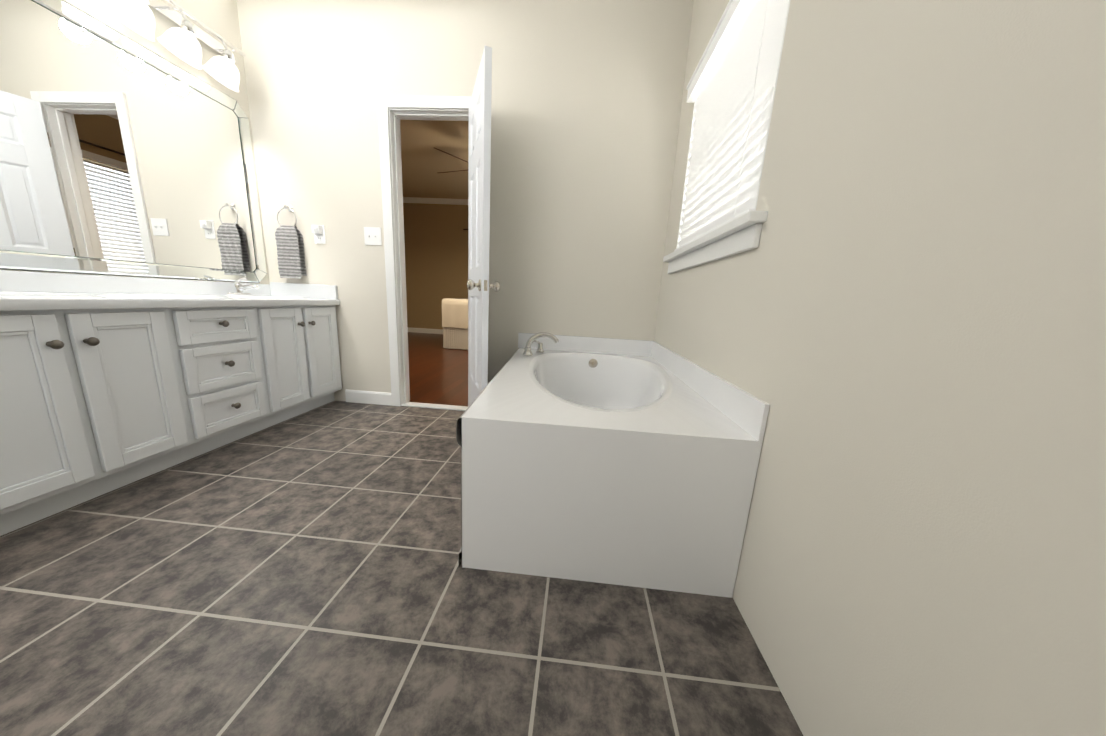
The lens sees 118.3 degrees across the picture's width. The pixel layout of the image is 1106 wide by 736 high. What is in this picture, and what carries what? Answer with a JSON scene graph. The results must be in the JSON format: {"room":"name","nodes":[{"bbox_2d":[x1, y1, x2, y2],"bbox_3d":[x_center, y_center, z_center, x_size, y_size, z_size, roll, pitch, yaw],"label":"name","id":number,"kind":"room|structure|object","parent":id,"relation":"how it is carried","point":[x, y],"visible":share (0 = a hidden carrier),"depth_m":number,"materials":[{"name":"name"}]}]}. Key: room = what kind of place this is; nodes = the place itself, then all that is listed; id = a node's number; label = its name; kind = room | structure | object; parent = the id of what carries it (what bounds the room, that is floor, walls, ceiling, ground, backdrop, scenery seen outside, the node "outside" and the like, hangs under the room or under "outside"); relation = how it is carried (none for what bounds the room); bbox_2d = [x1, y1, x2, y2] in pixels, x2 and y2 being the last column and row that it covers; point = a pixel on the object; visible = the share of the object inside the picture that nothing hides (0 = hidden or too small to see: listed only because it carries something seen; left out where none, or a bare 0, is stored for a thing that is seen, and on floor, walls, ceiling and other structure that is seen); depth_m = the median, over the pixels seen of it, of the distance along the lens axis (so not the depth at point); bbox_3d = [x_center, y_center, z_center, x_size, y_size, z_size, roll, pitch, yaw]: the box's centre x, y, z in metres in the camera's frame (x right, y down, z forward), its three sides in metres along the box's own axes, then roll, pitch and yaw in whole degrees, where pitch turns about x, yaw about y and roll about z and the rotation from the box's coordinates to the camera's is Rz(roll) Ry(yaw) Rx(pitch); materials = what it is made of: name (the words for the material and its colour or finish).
{"room":"bathroom","nodes":[
{"label":"bathroom","id":0,"kind":"room"},
{"bbox_2d":[0,0,269,283],"bbox_3d":[-2.303,-0.746,0.553,0.120,2.740,3.729,4,12,4],"label":"wall","id":1,"kind":"structure","parent":0,"point":[220,17],"depth_m":1.96,"materials":[{"name":"paint"}]},
{"bbox_2d":[0,0,266,282],"bbox_3d":[-2.186,-0.932,1.068,0.014,1.153,2.587,4,12,4],"label":"mirror","id":2,"kind":"object","parent":1,"relation":"attached to","point":[121,154],"visible":0.98,"depth_m":1.61,"materials":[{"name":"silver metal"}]},
{"bbox_2d":[100,0,245,91],"bbox_3d":[-1.990,-1.784,1.765,0.192,0.288,0.720,4,12,4],"label":"sconce","id":3,"kind":"object","parent":1,"relation":"attached to","point":[183,38],"visible":1,"depth_m":1.75,"materials":[{"name":"white glass"}]},
{"bbox_2d":[0,401,802,735],"bbox_3d":[-0.897,0.741,0.755,3.095,0.100,3.764,4,12,4],"label":"floor","id":4,"kind":"structure","parent":0,"point":[304,575],"depth_m":0.89,"materials":[{"name":"grey tile"}]},
{"bbox_2d":[0,270,341,535],"bbox_3d":[-1.967,0.076,1.239,0.564,0.890,2.657,4,12,4],"label":"bathroom vanity","id":5,"kind":"object","parent":4,"relation":"on","point":[109,383],"visible":1,"depth_m":1.40,"materials":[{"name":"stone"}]},
{"bbox_2d":[226,277,258,294],"bbox_3d":[-1.994,-0.532,2.148,0.168,0.115,0.160,4,12,4],"label":"faucet","id":6,"kind":"object","parent":5,"relation":"on","point":[239,288],"visible":1,"depth_m":2.14,"materials":[{"name":"silver metal"}]},
{"bbox_2d":[401,402,467,410],"bbox_3d":[-0.891,0.303,2.593,0.581,0.012,0.079,4,12,4],"label":"threshold","id":7,"kind":"object","parent":4,"relation":"on","point":[436,406],"visible":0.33,"depth_m":2.58,"materials":[{"name":"white stone"}]},
{"bbox_2d":[456,333,769,597],"bbox_3d":[0.153,0.229,1.707,0.962,0.628,1.457,4,12,4],"label":"tub","id":8,"kind":"object","parent":4,"relation":"on","point":[628,462],"visible":1,"depth_m":1.02,"materials":[{"name":"ceramic"}]},
{"bbox_2d":[522,332,558,355],"bbox_3d":[-0.070,-0.164,2.131,0.226,0.149,0.222,4,12,4],"label":"tub faucet","id":9,"kind":"object","parent":8,"relation":"on","point":[530,341],"visible":1,"depth_m":2.05,"materials":[{"name":"silver metal"}]},
{"bbox_2d":[400,120,468,198],"bbox_3d":[-1.167,-2.944,4.445,5.340,0.100,4.691,4,12,4],"label":"ceiling","id":10,"kind":"structure","parent":0,"point":[424,162],"depth_m":4.69,"materials":[{"name":"beige paint"}]},
{"bbox_2d":[434,148,467,172],"bbox_3d":[-0.922,-2.587,4.368,1.316,0.540,1.282,4,12,4],"label":"fan","id":11,"kind":"object","parent":10,"relation":"hanging from","point":[453,156],"visible":0.04,"depth_m":4.00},
{"bbox_2d":[403,203,467,329],"bbox_3d":[-1.057,-2.009,6.965,5.340,2.740,0.120,4,12,4],"label":"wall","id":12,"kind":"structure","parent":0,"point":[436,250],"depth_m":6.96,"materials":[{"name":"paint"}]},
{"bbox_2d":[403,197,467,333],"bbox_3d":[-1.065,-1.989,6.866,5.100,2.740,0.084,4,12,4],"label":"crown molding","id":13,"kind":"structure","parent":12,"relation":"attached to","point":[434,201],"depth_m":6.66,"materials":[{"name":"wood"}]},
{"bbox_2d":[408,332,467,405],"bbox_3d":[-1.322,-0.159,4.980,5.340,0.100,4.776,4,12,4],"label":"floor","id":14,"kind":"structure","parent":0,"point":[438,373],"depth_m":3.77,"materials":[{"name":"brown wood"}]},
{"bbox_2d":[442,298,467,349],"bbox_3d":[-0.371,-1.068,5.910,2.640,1.402,1.644,4,12,4],"label":"bed","id":15,"kind":"object","parent":14,"relation":"on","point":[455,321],"visible":0.15,"depth_m":5.25,"materials":[{"name":"beige fabric"}]},
{"bbox_2d":[236,0,693,400],"bbox_3d":[-0.666,-1.026,2.330,3.095,2.740,0.120,4,12,4],"label":"wall","id":16,"kind":"structure","parent":0,"point":[586,99],"depth_m":2.17,"materials":[{"name":"paint"}]},
{"bbox_2d":[275,205,306,278],"bbox_3d":[-1.877,-0.901,2.361,0.168,0.507,0.064,4,12,4],"label":"towel ring","id":17,"kind":"object","parent":16,"relation":"attached to","point":[290,250],"visible":1,"depth_m":2.35,"materials":[{"name":"grey fabric"}]},
{"bbox_2d":[311,225,325,243],"bbox_3d":[-1.670,-0.950,2.340,0.078,0.125,0.053,4,12,4],"label":"electrical outlet plate","id":18,"kind":"object","parent":16,"relation":"attached to","point":[318,231],"visible":1,"depth_m":2.36,"materials":[{"name":"white plastic"}]},
{"bbox_2d":[345,389,391,405],"bbox_3d":[-0.956,0.264,2.547,1.345,0.100,0.014,4,12,4],"label":"baseboard","id":19,"kind":"structure","parent":16,"relation":"attached to","point":[369,397],"depth_m":2.57,"materials":[{"name":"white wood"}]},
{"bbox_2d":[364,227,381,245],"bbox_3d":[-1.273,-0.929,2.328,0.124,0.120,0.020,4,12,4],"label":"switch plate","id":20,"kind":"object","parent":16,"relation":"attached to","point":[372,235],"visible":1,"depth_m":2.33,"materials":[{"name":"white plastic"}]},
{"bbox_2d":[377,95,471,405],"bbox_3d":[-0.833,-0.727,2.404,0.717,2.108,0.156,4,12,4],"label":"door frame","id":21,"kind":"structure","parent":16,"relation":"attached to","point":[420,107],"depth_m":2.30,"materials":[{"name":"white wood"}]},
{"bbox_2d":[467,46,499,406],"bbox_3d":[-0.443,-0.594,2.038,0.332,2.022,0.549,4,12,4],"label":"door","id":22,"kind":"structure","parent":16,"relation":"in","point":[479,164],"depth_m":1.85,"materials":[{"name":"white wood"}]},
{"bbox_2d":[654,0,1105,735],"bbox_3d":[0.658,-0.542,0.347,0.120,2.740,3.729,4,12,4],"label":"wall","id":23,"kind":"structure","parent":0,"point":[896,320],"depth_m":0.51,"materials":[{"name":"paint"}]},
{"bbox_2d":[663,0,790,273],"bbox_3d":[0.733,-0.926,1.415,0.170,0.936,1.060,4,12,4],"label":"window","id":24,"kind":"structure","parent":23,"relation":"in","point":[742,233],"depth_m":1.22,"materials":[{"name":"white wood"}]},
{"bbox_2d":[674,0,788,250],"bbox_3d":[0.698,-0.996,1.404,0.088,0.845,0.916,4,12,4],"label":"window blind","id":25,"kind":"object","parent":24,"relation":"attached to","point":[730,87],"visible":0.88,"depth_m":1.28,"materials":[{"name":"white"}]}
]}

